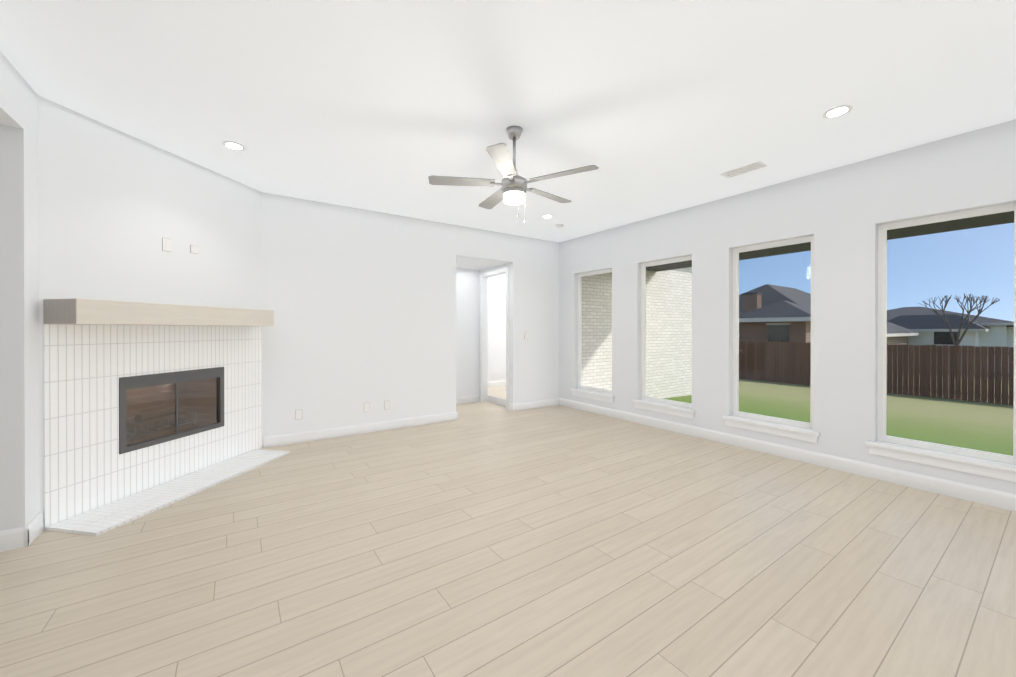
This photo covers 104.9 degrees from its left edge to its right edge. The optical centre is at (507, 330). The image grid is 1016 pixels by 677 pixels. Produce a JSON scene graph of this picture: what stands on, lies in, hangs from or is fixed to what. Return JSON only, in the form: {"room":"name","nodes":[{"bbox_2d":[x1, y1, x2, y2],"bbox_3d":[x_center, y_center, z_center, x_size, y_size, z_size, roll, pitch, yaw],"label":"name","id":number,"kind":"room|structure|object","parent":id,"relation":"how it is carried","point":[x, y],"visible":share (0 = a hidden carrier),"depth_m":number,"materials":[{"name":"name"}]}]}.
{"room":"living room","nodes":[
{"label":"living room","id":0,"kind":"room"},
{"bbox_2d":[0,51,23,128],"bbox_3d":[-0.955,-1.468,-0.736,0.120,0.330,7.890,0,0,-35],"label":"header beam","id":1,"kind":"structure","parent":0,"point":[11,96],"depth_m":2.42,"materials":[{"name":"white paint"}]},
{"bbox_2d":[0,78,39,530],"bbox_3d":[-3.693,-0.120,3.222,0.120,3.050,1.730,0,0,-35],"label":"wall","id":2,"kind":"structure","parent":0,"point":[19,362],"depth_m":2.54,"materials":[{"name":"white paint"}]},
{"bbox_2d":[0,520,35,551],"bbox_3d":[-4.406,1.345,1.671,3.096,0.130,0.016,0,0,-35],"label":"baseboard","id":3,"kind":"structure","parent":2,"relation":"attached to","point":[24,536],"depth_m":2.52,"materials":[{"name":"white paint"}]},
{"bbox_2d":[38,96,261,529],"bbox_3d":[-3.157,-0.121,3.704,0.100,3.050,1.952,0,0,10],"label":"wall","id":4,"kind":"structure","parent":0,"point":[115,206],"depth_m":3.31,"materials":[{"name":"white paint"}]},
{"bbox_2d":[162,237,170,251],"bbox_3d":[-3.125,-0.786,3.578,0.007,0.121,0.076,0,0,11],"label":"outlet","id":5,"kind":"object","parent":4,"relation":"attached to","point":[166,244],"visible":1,"depth_m":3.57,"materials":[{"name":"white plastic"}]},
{"bbox_2d":[190,245,197,253],"bbox_3d":[-3.078,-0.797,3.834,0.007,0.076,0.076,0,0,10],"label":"outlet","id":6,"kind":"object","parent":4,"relation":"attached to","point":[193,249],"visible":1,"depth_m":3.82,"materials":[{"name":"white plastic"}]},
{"bbox_2d":[262,192,558,447],"bbox_3d":[-1.636,-0.122,5.626,6.240,3.060,0.120,0,0,-35],"label":"wall","id":7,"kind":"structure","parent":0,"point":[361,303],"depth_m":5.42,"materials":[{"name":"white paint"}]},
{"bbox_2d":[295,410,301,419],"bbox_3d":[-2.611,1.050,4.877,0.078,0.121,0.007,0,0,-35],"label":"electrical outlet","id":8,"kind":"object","parent":7,"relation":"attached to","point":[298,414],"visible":1,"depth_m":4.87,"materials":[{"name":"white plastic"}]},
{"bbox_2d":[264,411,457,447],"bbox_3d":[-1.854,1.334,5.397,2.576,0.130,0.016,0,0,-35],"label":"baseboard","id":9,"kind":"structure","parent":7,"relation":"attached to","point":[299,437],"depth_m":5.24,"materials":[{"name":"white paint"}]},
{"bbox_2d":[364,403,369,411],"bbox_3d":[-1.933,1.049,5.347,0.078,0.121,0.007,0,0,-35],"label":"electrical outlet","id":10,"kind":"object","parent":7,"relation":"attached to","point":[366,407],"visible":1,"depth_m":5.34,"materials":[{"name":"white plastic"}]},
{"bbox_2d":[384,400,389,409],"bbox_3d":[-1.702,1.048,5.506,0.078,0.121,0.007,0,0,-35],"label":"electrical outlet","id":11,"kind":"object","parent":7,"relation":"attached to","point":[386,404],"visible":1,"depth_m":5.50,"materials":[{"name":"white plastic"}]},
{"bbox_2d":[512,398,559,410],"bbox_3d":[0.517,1.329,7.039,1.056,0.130,0.016,0,0,-35],"label":"baseboard","id":12,"kind":"structure","parent":7,"relation":"attached to","point":[555,401],"depth_m":7.01,"materials":[{"name":"white paint"}]},
{"bbox_2d":[456,257,506,396],"bbox_3d":[-0.762,-0.131,7.016,1.100,3.050,1.170,0,0,-35],"label":"wall","id":13,"kind":"structure","parent":0,"point":[467,326],"depth_m":6.37,"materials":[{"name":"white paint"}]},
{"bbox_2d":[456,395,478,403],"bbox_3d":[-0.994,1.328,7.391,1.060,0.130,0.016,0,0,-35],"label":"baseboard","id":14,"kind":"structure","parent":13,"relation":"attached to","point":[464,399],"depth_m":7.53,"materials":[{"name":"white paint"}]},
{"bbox_2d":[479,263,508,273],"bbox_3d":[-0.682,-0.129,7.972,0.120,3.060,2.650,0,0,-35],"label":"wall","id":15,"kind":"structure","parent":0,"point":[494,268],"depth_m":7.24,"materials":[{"name":"white paint"}]},
{"bbox_2d":[479,267,508,409],"bbox_3d":[-0.222,0.138,7.293,0.138,2.510,0.990,0,0,-35],"label":"door frame","id":16,"kind":"structure","parent":15,"relation":"attached to","point":[483,336],"depth_m":7.61,"materials":[{"name":"white paint"}]},
{"bbox_2d":[472,395,515,407],"bbox_3d":[-0.583,1.326,7.953,0.016,0.130,2.500,0,0,-35],"label":"baseboard","id":17,"kind":"structure","parent":15,"relation":"attached to","point":[492,399],"depth_m":7.38,"materials":[{"name":"white paint"}]},
{"bbox_2d":[488,274,505,381],"bbox_3d":[0.456,-0.141,10.299,7.080,3.050,0.120,0,0,-35],"label":"wall","id":18,"kind":"structure","parent":0,"point":[496,328],"depth_m":9.71,"materials":[{"name":"white paint"}]},
{"bbox_2d":[488,380,505,386],"bbox_3d":[0.996,1.318,10.594,5.620,0.130,0.016,0,0,-35],"label":"baseboard","id":19,"kind":"structure","parent":18,"relation":"attached to","point":[494,383],"depth_m":9.70,"materials":[{"name":"white paint"}]},
{"bbox_2d":[0,386,1015,676],"bbox_3d":[1.047,1.465,3.250,14.100,0.120,12.390,0,0,-35],"label":"floor","id":20,"kind":"structure","parent":0,"point":[484,540],"depth_m":2.30,"materials":[{"name":"beige wood"}]},
{"bbox_2d":[43,298,288,535],"bbox_3d":[-3.083,0.589,3.696,0.890,1.630,1.920,0,0,10],"label":"fireplace","id":21,"kind":"object","parent":20,"relation":"on","point":[144,413],"visible":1,"depth_m":3.32,"materials":[{"name":"tile"}]},
{"bbox_2d":[0,0,1015,241],"bbox_3d":[1.047,-1.705,3.240,14.100,0.120,12.390,0,0,-35],"label":"ceiling","id":22,"kind":"structure","parent":0,"point":[651,108],"depth_m":2.65,"materials":[{"name":"white paint"}]},
{"bbox_2d":[222,141,245,150],"bbox_3d":[-2.436,-1.641,3.474,0.176,0.008,0.176,0,0,-35],"label":"recessed light","id":23,"kind":"object","parent":22,"relation":"in","point":[233,145],"visible":1,"depth_m":3.46,"materials":[{"name":"white plastic"}]},
{"bbox_2d":[428,126,598,223],"bbox_3d":[0.063,-1.253,3.239,1.323,0.781,1.330,0,0,-35],"label":"ceiling fan","id":24,"kind":"object","parent":22,"relation":"hanging from","point":[514,189],"visible":1,"depth_m":3.13,"materials":[{"name":"silver metal"}]},
{"bbox_2d":[541,214,552,217],"bbox_3d":[0.566,-1.648,5.638,0.176,0.008,0.176,0,0,-35],"label":"recessed light","id":25,"kind":"object","parent":22,"relation":"in","point":[547,216],"visible":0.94,"depth_m":5.63,"materials":[{"name":"white plastic"}]},
{"bbox_2d":[719,161,766,177],"bbox_3d":[2.404,-1.640,4.004,0.180,0.014,0.380,0,0,-35],"label":"ceiling vent","id":26,"kind":"object","parent":22,"relation":"in","point":[744,169],"visible":1,"depth_m":3.98,"materials":[{"name":"white plastic"}]},
{"bbox_2d":[822,105,852,118],"bbox_3d":[2.467,-1.639,2.929,0.176,0.008,0.176,0,0,-35],"label":"recessed light","id":27,"kind":"object","parent":22,"relation":"in","point":[835,112],"visible":1,"depth_m":2.92,"materials":[{"name":"white plastic"}]},
{"bbox_2d":[582,267,691,398],"bbox_3d":[2.974,0.013,8.807,4.640,3.950,0.140,0,0,-35],"label":"brick wall","id":28,"kind":"structure","parent":0,"point":[665,345],"depth_m":9.03,"materials":[{"name":"beige brick"}]},
{"bbox_2d":[559,119,1015,493],"bbox_3d":[3.699,-0.121,3.543,0.160,3.050,9.620,0,0,-35],"label":"wall","id":29,"kind":"structure","parent":0,"point":[841,213],"depth_m":4.06,"materials":[{"name":"white paint"}]},
{"bbox_2d":[570,268,614,402],"bbox_3d":[1.475,0.070,6.699,0.185,2.189,0.970,0,0,-35],"label":"window","id":30,"kind":"structure","parent":29,"relation":"in","point":[594,393],"depth_m":6.90,"materials":[{"name":"white paint"}]},
{"bbox_2d":[632,255,695,418],"bbox_3d":[2.243,0.074,5.589,0.185,2.189,0.970,0,0,-35],"label":"window","id":31,"kind":"structure","parent":29,"relation":"in","point":[645,402],"depth_m":5.76,"materials":[{"name":"white paint"}]},
{"bbox_2d":[722,235,819,442],"bbox_3d":[3.006,0.077,4.487,0.185,2.189,0.970,0,0,-35],"label":"window","id":32,"kind":"structure","parent":29,"relation":"in","point":[788,428],"depth_m":4.52,"materials":[{"name":"white paint"}]},
{"bbox_2d":[560,398,1015,511],"bbox_3d":[3.661,1.340,3.448,0.016,0.130,9.500,0,0,-35],"label":"baseboard","id":33,"kind":"structure","parent":29,"relation":"attached to","point":[999,499],"depth_m":3.96,"materials":[{"name":"white paint"}]},
{"bbox_2d":[646,211,1013,271],"bbox_3d":[5.627,-1.470,3.390,2.840,0.250,11.780,0,0,-35],"label":"roof","id":34,"kind":"structure","parent":29,"relation":"attached to","point":[941,227],"depth_m":5.33,"materials":[{"name":"grey"}]},
{"bbox_2d":[866,203,1015,481],"bbox_3d":[3.769,0.080,3.386,0.185,2.189,0.970,0,0,-35],"label":"window","id":35,"kind":"structure","parent":29,"relation":"in","point":[980,464],"depth_m":3.45,"materials":[{"name":"white paint"}]},
{"label":"outside","id":36,"kind":"structure","parent":0,"visible":0},
{"bbox_2d":[652,374,1015,464],"bbox_3d":[45.589,5.804,61.632,134.840,8.850,230.000,0,0,-35],"label":"lawn","id":37,"kind":"structure","parent":36,"point":[926,421],"depth_m":8.20,"materials":[{"name":"green plant"}]},
{"bbox_2d":[739,284,918,376],"bbox_3d":[19.323,-0.151,28.705,20.500,6.442,12.000,0,0,-35],"label":"house","id":38,"kind":"structure","parent":37,"relation":"on","point":[749,324],"depth_m":20.74,"materials":[{"name":"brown brick"}]},
{"bbox_2d":[739,341,1013,405],"bbox_3d":[8.108,1.567,23.520,0.150,2.195,110.036,0,0,-35],"label":"fence","id":39,"kind":"object","parent":37,"relation":"on","point":[965,366],"depth_m":13.80,"materials":[{"name":"brown wood"}]},
{"bbox_2d":[887,307,1013,378],"bbox_3d":[37.449,0.917,31.956,13.000,6.096,18.500,0,0,-35],"label":"house","id":40,"kind":"structure","parent":37,"relation":"on","point":[939,328],"depth_m":28.89,"materials":[{"name":"white"}]},
{"bbox_2d":[919,294,999,345],"bbox_3d":[31.174,0.492,27.021,2.263,6.123,3.617,0,0,-35],"label":"tree","id":41,"kind":"object","parent":37,"relation":"on","point":[980,311],"depth_m":26.93,"materials":[{"name":"brown plant"}]}
]}

